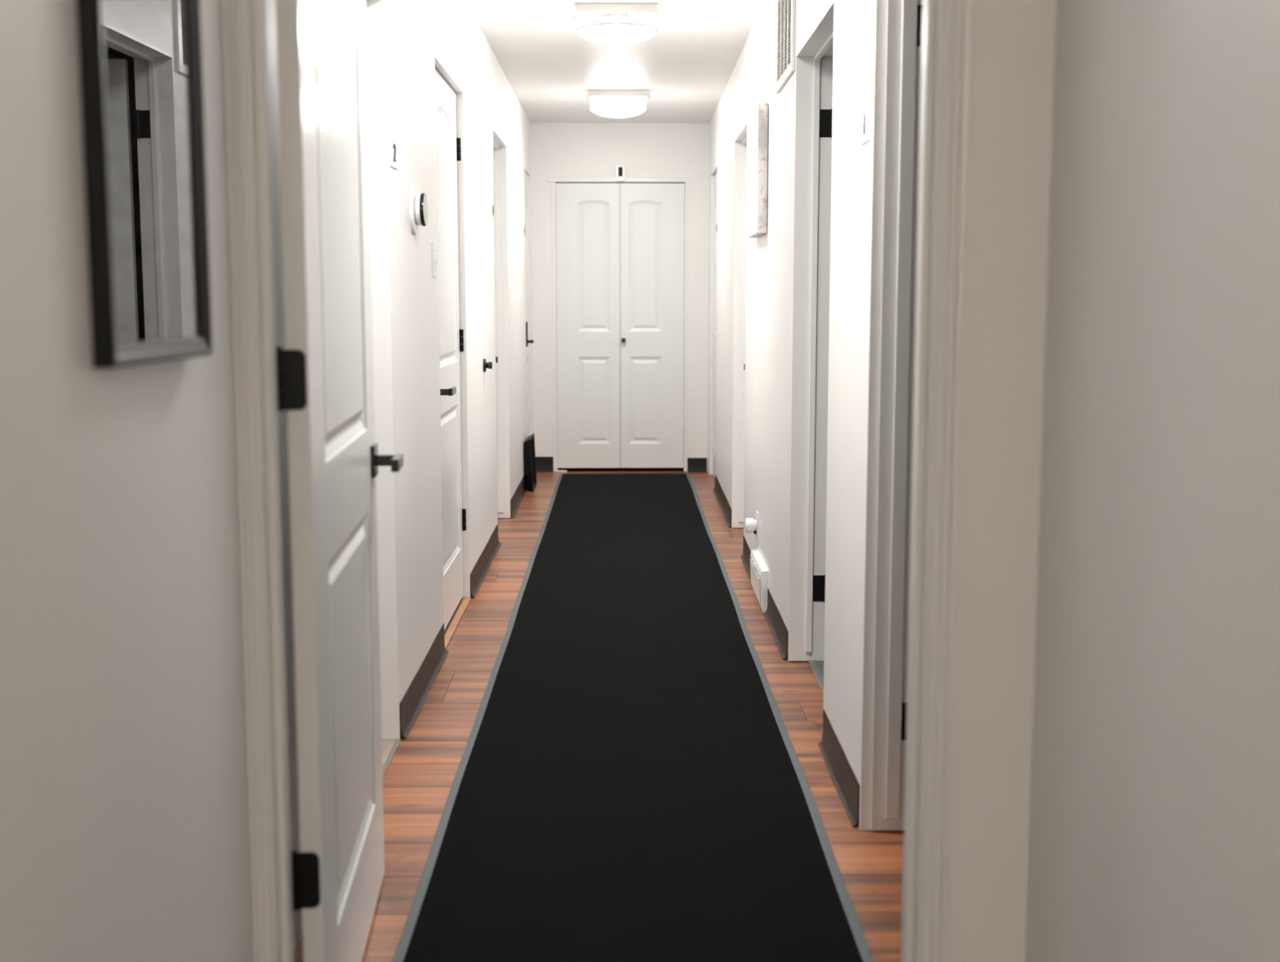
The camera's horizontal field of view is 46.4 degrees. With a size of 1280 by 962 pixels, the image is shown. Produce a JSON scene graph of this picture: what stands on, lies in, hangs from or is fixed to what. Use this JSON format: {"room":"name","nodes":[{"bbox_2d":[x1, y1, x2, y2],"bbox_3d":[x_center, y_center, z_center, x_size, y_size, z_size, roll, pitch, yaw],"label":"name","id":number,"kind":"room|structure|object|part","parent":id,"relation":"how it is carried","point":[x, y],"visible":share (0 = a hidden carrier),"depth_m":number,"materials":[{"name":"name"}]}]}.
{"room":"home hallway","nodes":[
{"label":"home hallway","id":0,"kind":"room"},
{"bbox_2d":[0,0,253,961],"bbox_3d":[-0.597,0.061,-0.249,0.120,2.440,4.705,0,7,-1],"label":"wall","id":1,"kind":"structure","parent":0,"point":[125,822],"depth_m":1.55,"materials":[{"name":"paint"}]},
{"bbox_2d":[76,0,213,368],"bbox_3d":[-0.546,-0.468,1.655,0.022,0.669,0.345,0,7,1],"label":"mirror","id":2,"kind":"object","parent":1,"relation":"attached to","point":[140,61],"visible":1,"depth_m":1.65,"materials":[{"name":"black"}]},
{"bbox_2d":[265,0,533,951],"bbox_3d":[-0.769,-0.758,6.348,0.120,2.440,8.395,0,7,-1],"label":"wall","id":3,"kind":"structure","parent":0,"point":[415,30],"depth_m":4.88,"materials":[{"name":"paint"}]},
{"bbox_2d":[365,0,399,739],"bbox_3d":[-0.736,-0.228,3.661,0.122,2.041,0.900,0,7,-1],"label":"door frame","id":4,"kind":"structure","parent":3,"relation":"attached to","point":[375,9],"depth_m":4.09,"materials":[{"name":"paint"}]},
{"bbox_2d":[382,739,400,775],"bbox_3d":[-0.734,-0.216,3.663,0.126,2.030,0.876,0,7,-1],"label":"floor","id":5,"kind":"structure","parent":3,"relation":"in","point":[388,747],"depth_m":4.12,"materials":[{"name":"white paint"}]},
{"bbox_3d":[-0.739,0.789,3.787,0.112,0.005,0.876,0,7,-1],"label":"sill","id":6,"kind":"part","parent":5,"relation":"part of","materials":[{"name":"beige wood"}]},
{"bbox_2d":[389,121,397,169],"bbox_3d":[-0.678,-0.924,4.114,0.007,0.120,0.116,0,7,-1],"label":"number sign","id":7,"kind":"object","parent":3,"relation":"attached to","point":[393,128],"visible":1,"depth_m":4.10,"materials":[{"name":"white plastic"}]},
{"bbox_2d":[408,184,427,235],"bbox_3d":[-0.666,-0.820,4.510,0.040,0.152,0.152,0,7,-1],"label":"thermostat","id":8,"kind":"object","parent":3,"relation":"attached to","point":[418,203],"visible":1,"depth_m":4.47,"materials":[{"name":"white plastic"}]},
{"bbox_3d":[-0.681,-0.820,4.510,0.011,0.152,0.152,0,7,-1],"label":"plate","id":9,"kind":"part","parent":8,"relation":"part of","materials":[{"name":"white plastic"}]},
{"bbox_2d":[399,623,448,738],"bbox_3d":[-0.678,0.616,4.752,0.018,0.102,1.045,0,7,-1],"label":"baseboard","id":10,"kind":"structure","parent":3,"relation":"attached to","point":[412,701],"depth_m":4.65,"materials":[{"name":"brown plastic"}]},
{"bbox_2d":[431,241,437,277],"bbox_3d":[-0.685,-0.742,4.997,0.014,0.116,0.072,0,7,-1],"label":"light switch","id":11,"kind":"object","parent":3,"relation":"attached to","point":[434,260],"visible":1,"depth_m":4.97,"materials":[{"name":"white plastic"}]},
{"bbox_2d":[434,53,470,623],"bbox_3d":[-0.760,-0.480,5.615,0.122,2.060,0.920,0,7,-1],"label":"door frame","id":12,"kind":"structure","parent":3,"relation":"attached to","point":[439,66],"depth_m":6.03,"materials":[{"name":"paint"}]},
{"bbox_2d":[435,69,471,648],"bbox_3d":[-0.741,-0.467,5.617,0.156,2.047,0.918,0,7,-1],"label":"door","id":13,"kind":"structure","parent":3,"relation":"in","point":[447,151],"depth_m":5.73,"materials":[{"name":"paint"},{"name":"matte black metal"}]},
{"bbox_3d":[-0.730,-0.906,5.572,0.010,0.945,0.702,0,7,-1],"label":"panel","id":14,"kind":"part","parent":13,"relation":"part of","materials":[{"name":"white paint"}]},
{"bbox_3d":[-0.730,0.027,5.688,0.010,0.595,0.702,0,7,-1],"label":"panel","id":15,"kind":"part","parent":13,"relation":"part of","materials":[{"name":"white paint"}]},
{"bbox_3d":[-0.772,0.545,5.742,0.094,0.006,0.896,0,7,-1],"label":"sill","id":16,"kind":"part","parent":13,"relation":"part of","materials":[{"name":"brown wood"}]},
{"bbox_2d":[470,524,501,598],"bbox_3d":[-0.705,0.351,6.888,0.018,0.102,1.380,0,7,-1],"label":"baseboard","id":17,"kind":"structure","parent":3,"relation":"attached to","point":[481,568],"depth_m":6.77,"materials":[{"name":"brown plastic"}]},
{"bbox_2d":[483,358,492,372],"bbox_3d":[-0.694,-0.528,6.819,0.040,0.062,0.062,0,7,-1],"label":"handle","id":18,"kind":"object","parent":3,"relation":"attached to","point":[486,365],"visible":1,"depth_m":6.80,"materials":[{"name":"black metal"}]},
{"bbox_3d":[-0.688,-0.528,6.819,0.028,0.033,0.033,0,7,-1],"label":"knob","id":19,"kind":"part","parent":18,"relation":"part of","materials":[{"name":"black metal"}]},
{"bbox_2d":[490,193,493,219],"bbox_3d":[-0.717,-1.336,7.268,0.007,0.120,0.116,0,7,-1],"label":"number sign","id":20,"kind":"object","parent":3,"relation":"attached to","point":[491,194],"visible":1,"depth_m":7.25,"materials":[{"name":"white plastic"}]},
{"bbox_2d":[493,128,510,524],"bbox_3d":[-0.788,-0.765,7.882,0.122,2.068,0.870,0,7,-1],"label":"door frame","id":21,"kind":"structure","parent":3,"relation":"attached to","point":[500,162],"depth_m":8.29,"materials":[{"name":"paint"}]},
{"bbox_2d":[510,472,527,517],"bbox_3d":[-0.733,0.066,9.185,0.018,0.102,1.490,0,7,-1],"label":"baseboard","id":22,"kind":"structure","parent":3,"relation":"attached to","point":[521,490],"depth_m":9.01,"materials":[{"name":"brown plastic"}]},
{"bbox_2d":[523,217,524,236],"bbox_3d":[-0.747,-1.640,9.633,0.007,0.120,0.116,0,7,-1],"label":"number sign","id":23,"kind":"object","parent":3,"relation":"attached to","point":[523,217],"visible":1,"depth_m":9.60,"materials":[{"name":"white"}]},
{"bbox_2d":[524,166,532,435],"bbox_3d":[-0.816,-1.050,10.123,0.122,2.081,0.630,0,7,-1],"label":"door frame","id":24,"kind":"structure","parent":3,"relation":"attached to","point":[526,171],"depth_m":10.40,"materials":[{"name":"paint"}]},
{"bbox_2d":[524,171,533,438],"bbox_3d":[-0.757,-1.047,10.125,0.091,2.058,0.602,0,7,-1],"label":"door","id":25,"kind":"structure","parent":3,"relation":"in","point":[528,341],"depth_m":10.22,"materials":[{"name":"white paint"}]},
{"bbox_3d":[-0.754,-0.975,9.906,0.020,0.163,0.060,0,7,-1],"label":"lever handle","id":26,"kind":"part","parent":25,"relation":"part of","materials":[{"name":"black metal"}]},
{"bbox_3d":[-0.772,-1.445,10.075,0.010,0.915,0.402,0,7,-1],"label":"panel","id":27,"kind":"part","parent":25,"relation":"part of","materials":[{"name":"white paint"}]},
{"bbox_3d":[-0.772,-0.530,10.189,0.010,0.610,0.402,0,7,-1],"label":"panel","id":28,"kind":"part","parent":25,"relation":"part of","materials":[{"name":"white paint"}]},
{"bbox_2d":[293,467,904,961],"bbox_3d":[-0.114,0.728,4.523,1.680,0.060,14.200,0,7,-1],"label":"floor","id":29,"kind":"structure","parent":0,"point":[419,777],"depth_m":4.24,"materials":[{"name":"brown wood"}]},
{"bbox_2d":[524,433,537,492],"bbox_3d":[-0.715,-0.123,9.751,0.058,0.339,0.406,0,7,-1],"label":"tray","id":30,"kind":"object","parent":29,"relation":"on","point":[529,444],"visible":1,"depth_m":9.57,"materials":[{"name":"black plastic"}]},
{"bbox_2d":[391,473,874,961],"bbox_3d":[-0.036,0.673,4.678,0.913,0.010,11.719,0,7,-1],"label":"runner rug","id":31,"kind":"object","parent":29,"relation":"on","point":[630,784],"visible":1,"depth_m":3.85,"materials":[{"name":"black carpet"}]},
{"bbox_2d":[466,0,764,123],"bbox_3d":[0.896,-1.764,4.226,3.700,0.080,14.200,0,7,-1],"label":"ceiling","id":32,"kind":"structure","parent":0,"point":[686,68],"depth_m":7.46,"materials":[{"name":"white paint"}]},
{"bbox_2d":[574,3,658,45],"bbox_3d":[-0.098,-1.913,6.297,0.344,0.136,0.344,0,7,-1],"label":"ceiling light","id":33,"kind":"object","parent":32,"relation":"attached to","point":[603,24],"visible":1,"depth_m":6.16,"materials":[{"name":"white glass"}]},
{"bbox_3d":[-0.098,-1.962,6.290,0.344,0.036,0.344,0,7,-1],"label":"plate","id":34,"kind":"part","parent":33,"relation":"part of","materials":[{"name":"white metal"}]},
{"bbox_3d":[-0.051,-1.895,6.133,0.012,0.058,0.012,0,7,-1],"label":"post","id":35,"kind":"part","parent":33,"relation":"part of","materials":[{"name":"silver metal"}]},
{"bbox_2d":[588,89,647,117],"bbox_3d":[-0.130,-2.232,8.872,0.344,0.136,0.344,0,7,-1],"label":"ceiling light","id":36,"kind":"object","parent":32,"relation":"attached to","point":[606,103],"visible":1,"depth_m":8.73,"materials":[{"name":"white glass"}]},
{"bbox_3d":[-0.130,-2.282,8.865,0.344,0.036,0.344,0,7,-1],"label":"plate","id":37,"kind":"part","parent":36,"relation":"part of","materials":[{"name":"white metal"}]},
{"bbox_2d":[530,123,709,471],"bbox_3d":[-0.131,-1.283,10.572,1.500,2.440,0.100,0,7,-1],"label":"wall","id":38,"kind":"structure","parent":0,"point":[571,150],"depth_m":10.44,"materials":[{"name":"paint"}]},
{"bbox_2d":[535,457,553,471],"bbox_3d":[-0.684,-0.119,10.651,0.130,0.107,0.015,0,7,-1],"label":"baseboard","id":39,"kind":"structure","parent":38,"relation":"attached to","point":[542,464],"depth_m":10.65,"materials":[{"name":"black plastic"}]},
{"bbox_2d":[547,177,691,471],"bbox_3d":[-0.141,-1.097,10.566,1.004,2.064,0.058,0,7,-1],"label":"door frame","id":40,"kind":"structure","parent":38,"relation":"attached to","point":[553,180],"depth_m":10.53,"materials":[{"name":"paint"}]},
{"bbox_2d":[555,182,684,472],"bbox_3d":[-0.138,-1.078,10.545,0.925,2.040,0.079,0,7,-1],"label":"door","id":41,"kind":"structure","parent":38,"relation":"in","point":[620,360],"depth_m":10.55,"materials":[{"name":"white paint"}]},
{"bbox_3d":[-0.327,-1.511,10.499,0.228,0.915,0.010,0,7,-1],"label":"panel","id":42,"kind":"part","parent":41,"relation":"part of","materials":[{"name":"white paint"}]},
{"bbox_3d":[-0.327,-0.573,10.616,0.228,0.620,0.010,0,7,-1],"label":"panel","id":43,"kind":"part","parent":41,"relation":"part of","materials":[{"name":"white paint"}]},
{"bbox_3d":[0.037,-1.512,10.504,0.230,0.915,0.010,0,7,-1],"label":"panel","id":44,"kind":"part","parent":41,"relation":"part of","materials":[{"name":"white paint"}]},
{"bbox_3d":[0.037,-0.573,10.620,0.230,0.620,0.010,0,7,-1],"label":"panel","id":45,"kind":"part","parent":41,"relation":"part of","materials":[{"name":"white paint"}]},
{"bbox_2d":[615,164,625,181],"bbox_3d":[-0.136,-2.144,10.394,0.064,0.108,0.032,0,7,-1],"label":"sensor","id":46,"kind":"object","parent":38,"relation":"attached to","point":[620,169],"visible":1,"depth_m":10.38,"materials":[{"name":"white plastic"}]},
{"bbox_2d":[687,457,706,471],"bbox_3d":[0.409,-0.116,10.665,0.139,0.097,0.015,0,7,-1],"label":"baseboard","id":47,"kind":"structure","parent":38,"relation":"attached to","point":[694,464],"depth_m":10.67,"materials":[{"name":"black plastic"}]},
{"bbox_2d":[707,0,886,831],"bbox_3d":[0.567,-0.760,6.365,0.125,2.440,8.396,0,7,0],"label":"wall","id":48,"kind":"structure","parent":0,"point":[860,25],"depth_m":3.94,"materials":[{"name":"paint"}]},
{"bbox_2d":[709,164,717,475],"bbox_3d":[0.550,-1.026,9.947,0.133,2.076,0.780,0,7,-1],"label":"door frame","id":49,"kind":"structure","parent":48,"relation":"attached to","point":[714,171],"depth_m":10.31,"materials":[{"name":"paint"}]},
{"bbox_2d":[711,172,717,479],"bbox_3d":[0.527,-1.020,9.947,0.035,2.048,0.752,0,7,-1],"label":"door","id":50,"kind":"structure","parent":48,"relation":"in","point":[716,174],"depth_m":10.19,"materials":[{"name":"white paint"}]},
{"bbox_3d":[0.514,-0.508,10.011,0.010,0.610,0.552,0,7,-1],"label":"panel","id":51,"kind":"part","parent":50,"relation":"part of","materials":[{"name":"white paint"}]},
{"bbox_3d":[0.514,-1.423,9.897,0.010,0.915,0.552,0,7,-1],"label":"panel","id":52,"kind":"part","parent":50,"relation":"part of","materials":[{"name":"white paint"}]},
{"bbox_2d":[715,214,718,234],"bbox_3d":[0.486,-1.618,9.419,0.008,0.120,0.116,0,7,-1],"label":"number sign","id":53,"kind":"object","parent":48,"relation":"attached to","point":[717,222],"visible":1,"depth_m":9.37,"materials":[{"name":"white"}]},
{"bbox_3d":[0.487,-1.618,9.419,0.004,0.120,0.116,0,7,0],"label":"plate","id":54,"kind":"part","parent":53,"relation":"part of","materials":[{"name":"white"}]},
{"bbox_2d":[712,474,731,527],"bbox_3d":[0.484,0.103,8.882,0.018,0.102,1.590,0,7,0],"label":"baseboard","id":55,"kind":"structure","parent":48,"relation":"attached to","point":[722,501],"depth_m":8.75,"materials":[{"name":"brown plastic"}]},
{"bbox_2d":[731,121,746,528],"bbox_3d":[0.562,-0.717,7.529,0.134,2.058,0.875,0,7,-1],"label":"door frame","id":56,"kind":"structure","parent":48,"relation":"attached to","point":[740,141],"depth_m":7.94,"materials":[{"name":"paint"}]},
{"bbox_2d":[740,536,751,581],"bbox_3d":[0.494,0.360,6.815,0.018,0.101,0.775,0,7,0],"label":"baseboard","id":57,"kind":"structure","parent":48,"relation":"attached to","point":[745,557],"depth_m":6.94,"materials":[{"name":"brown plastic"}]},
{"bbox_2d":[755,511,758,540],"bbox_3d":[0.501,0.190,6.399,0.007,0.115,0.070,0,7,-1],"label":"wall outlet","id":58,"kind":"object","parent":48,"relation":"attached to","point":[757,513],"visible":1,"depth_m":6.37,"materials":[{"name":"white plastic"}]},
{"bbox_2d":[744,518,756,534],"bbox_3d":[0.474,0.193,6.399,0.048,0.068,0.064,0,7,-1],"label":"plug","id":59,"kind":"object","parent":58,"relation":"attached to","point":[750,525],"visible":1,"depth_m":6.37,"materials":[{"name":"white plastic"}]},
{"bbox_2d":[747,102,768,238],"bbox_3d":[0.484,-1.268,6.151,0.044,0.506,0.508,0,7,-1],"label":"canvas painting","id":60,"kind":"object","parent":48,"relation":"attached to","point":[758,118],"visible":1,"depth_m":5.92,"materials":[{"name":"white fabric"}]},
{"bbox_2d":[750,549,768,613],"bbox_3d":[0.488,0.407,6.164,0.040,0.168,0.520,0,7,-1],"label":"floor vent","id":61,"kind":"object","parent":48,"relation":"attached to","point":[758,570],"visible":1,"depth_m":6.00,"materials":[{"name":"white plastic"}]},
{"bbox_2d":[750,559,760,605],"bbox_3d":[0.475,0.413,6.164,0.007,0.106,0.467,0,7,0],"label":"grille","id":62,"kind":"object","parent":61,"relation":"attached to","point":[755,575],"depth_m":6.11,"materials":[{"name":"grey metal"}]},
{"bbox_3d":[0.478,0.409,6.164,0.009,0.132,0.496,0,7,0],"label":"plate","id":63,"kind":"part","parent":61,"relation":"part of","materials":[{"name":"white plastic"}]},
{"bbox_2d":[763,588,788,659],"bbox_3d":[0.500,0.520,5.528,0.018,0.102,0.760,0,7,0],"label":"baseboard","id":64,"kind":"structure","parent":48,"relation":"attached to","point":[780,632],"depth_m":5.47,"materials":[{"name":"brown plastic"}]},
{"bbox_2d":[775,0,795,93],"bbox_3d":[0.503,-1.560,5.176,0.012,0.350,0.555,0,7,0],"label":"air vent","id":65,"kind":"object","parent":48,"relation":"in","point":[785,9],"visible":1,"depth_m":5.17,"materials":[{"name":"white metal"}]},
{"bbox_2d":[788,0,835,710],"bbox_3d":[0.613,-0.329,4.547,0.207,2.041,0.950,0,7,-1],"label":"door frame","id":66,"kind":"structure","parent":48,"relation":"attached to","point":[814,87],"depth_m":4.99,"materials":[{"name":"paint"}]},
{"bbox_2d":[817,709,859,826],"bbox_3d":[0.508,0.728,3.856,0.018,0.102,0.660,0,7,0],"label":"baseboard","id":67,"kind":"structure","parent":48,"relation":"attached to","point":[845,781],"depth_m":3.80,"materials":[{"name":"brown plastic"}]},
{"bbox_2d":[860,85,871,145],"bbox_3d":[0.515,-0.835,3.412,0.008,0.120,0.116,0,7,-1],"label":"number sign","id":68,"kind":"object","parent":48,"relation":"attached to","point":[866,94],"visible":1,"depth_m":3.39,"materials":[{"name":"white plastic"}]},
{"bbox_2d":[870,0,923,831],"bbox_3d":[0.600,-0.142,2.953,0.118,2.046,0.880,0,7,-1],"label":"door frame","id":69,"kind":"structure","parent":48,"relation":"attached to","point":[904,39],"depth_m":3.38,"materials":[{"name":"paint"}]},
{"bbox_2d":[946,0,1056,961],"bbox_3d":[-0.026,-0.236,2.142,1.500,2.440,0.100,0,7,-1],"label":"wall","id":70,"kind":"structure","parent":0,"point":[1013,42],"depth_m":2.13,"materials":[{"name":"paint"}]},
{"bbox_2d":[275,0,403,961],"bbox_3d":[-0.510,-0.100,2.639,0.099,2.023,0.947,0,7,-3],"label":"door","id":71,"kind":"structure","parent":70,"relation":"in","point":[325,370],"depth_m":2.47,"materials":[{"name":"white paint"}]},
{"bbox_3d":[-0.529,-0.146,2.172,0.002,0.089,0.034,-1,7,-4],"label":"jamb plate","id":72,"kind":"part","parent":71,"relation":"part of","materials":[{"name":"black metal"}]},
{"bbox_3d":[-0.529,0.615,2.266,0.002,0.089,0.034,-1,7,-4],"label":"jamb plate","id":73,"kind":"part","parent":71,"relation":"part of","materials":[{"name":"black metal"}]},
{"bbox_3d":[-0.525,-0.518,2.609,0.010,0.915,0.600,-1,7,-4],"label":"panel","id":74,"kind":"part","parent":71,"relation":"part of","materials":[{"name":"white paint"}]},
{"bbox_3d":[-0.525,0.398,2.722,0.010,0.610,0.600,-1,7,-4],"label":"panel","id":75,"kind":"part","parent":71,"relation":"part of","materials":[{"name":"white paint"}]},
{"bbox_3d":[-0.544,-0.042,3.058,0.008,0.065,0.065,-1,7,-4],"label":"lever handle","id":76,"kind":"part","parent":71,"relation":"part of","materials":[{"name":"black metal"}]},
{"bbox_2d":[222,0,971,961],"bbox_3d":[-0.056,-0.066,2.160,1.052,2.091,0.129,0,7,-1],"label":"door frame","id":77,"kind":"structure","parent":70,"relation":"attached to","point":[946,24],"depth_m":2.12,"materials":[{"name":"paint"}]},
{"bbox_3d":[-0.552,-0.049,2.100,0.026,2.071,0.017,0,7,-1],"label":"casing","id":78,"kind":"part","parent":77,"relation":"part of","materials":[{"name":"paint"}]},
{"bbox_3d":[0.433,-0.055,2.111,0.036,2.081,0.017,0,7,-1],"label":"casing","id":79,"kind":"part","parent":77,"relation":"part of","materials":[{"name":"paint"}]},
{"bbox_2d":[1024,0,1279,961],"bbox_3d":[0.661,0.059,-0.234,0.123,2.440,4.705,0,7,-1],"label":"wall","id":80,"kind":"structure","parent":0,"point":[1154,828],"depth_m":1.65,"materials":[{"name":"paint"}]}
]}

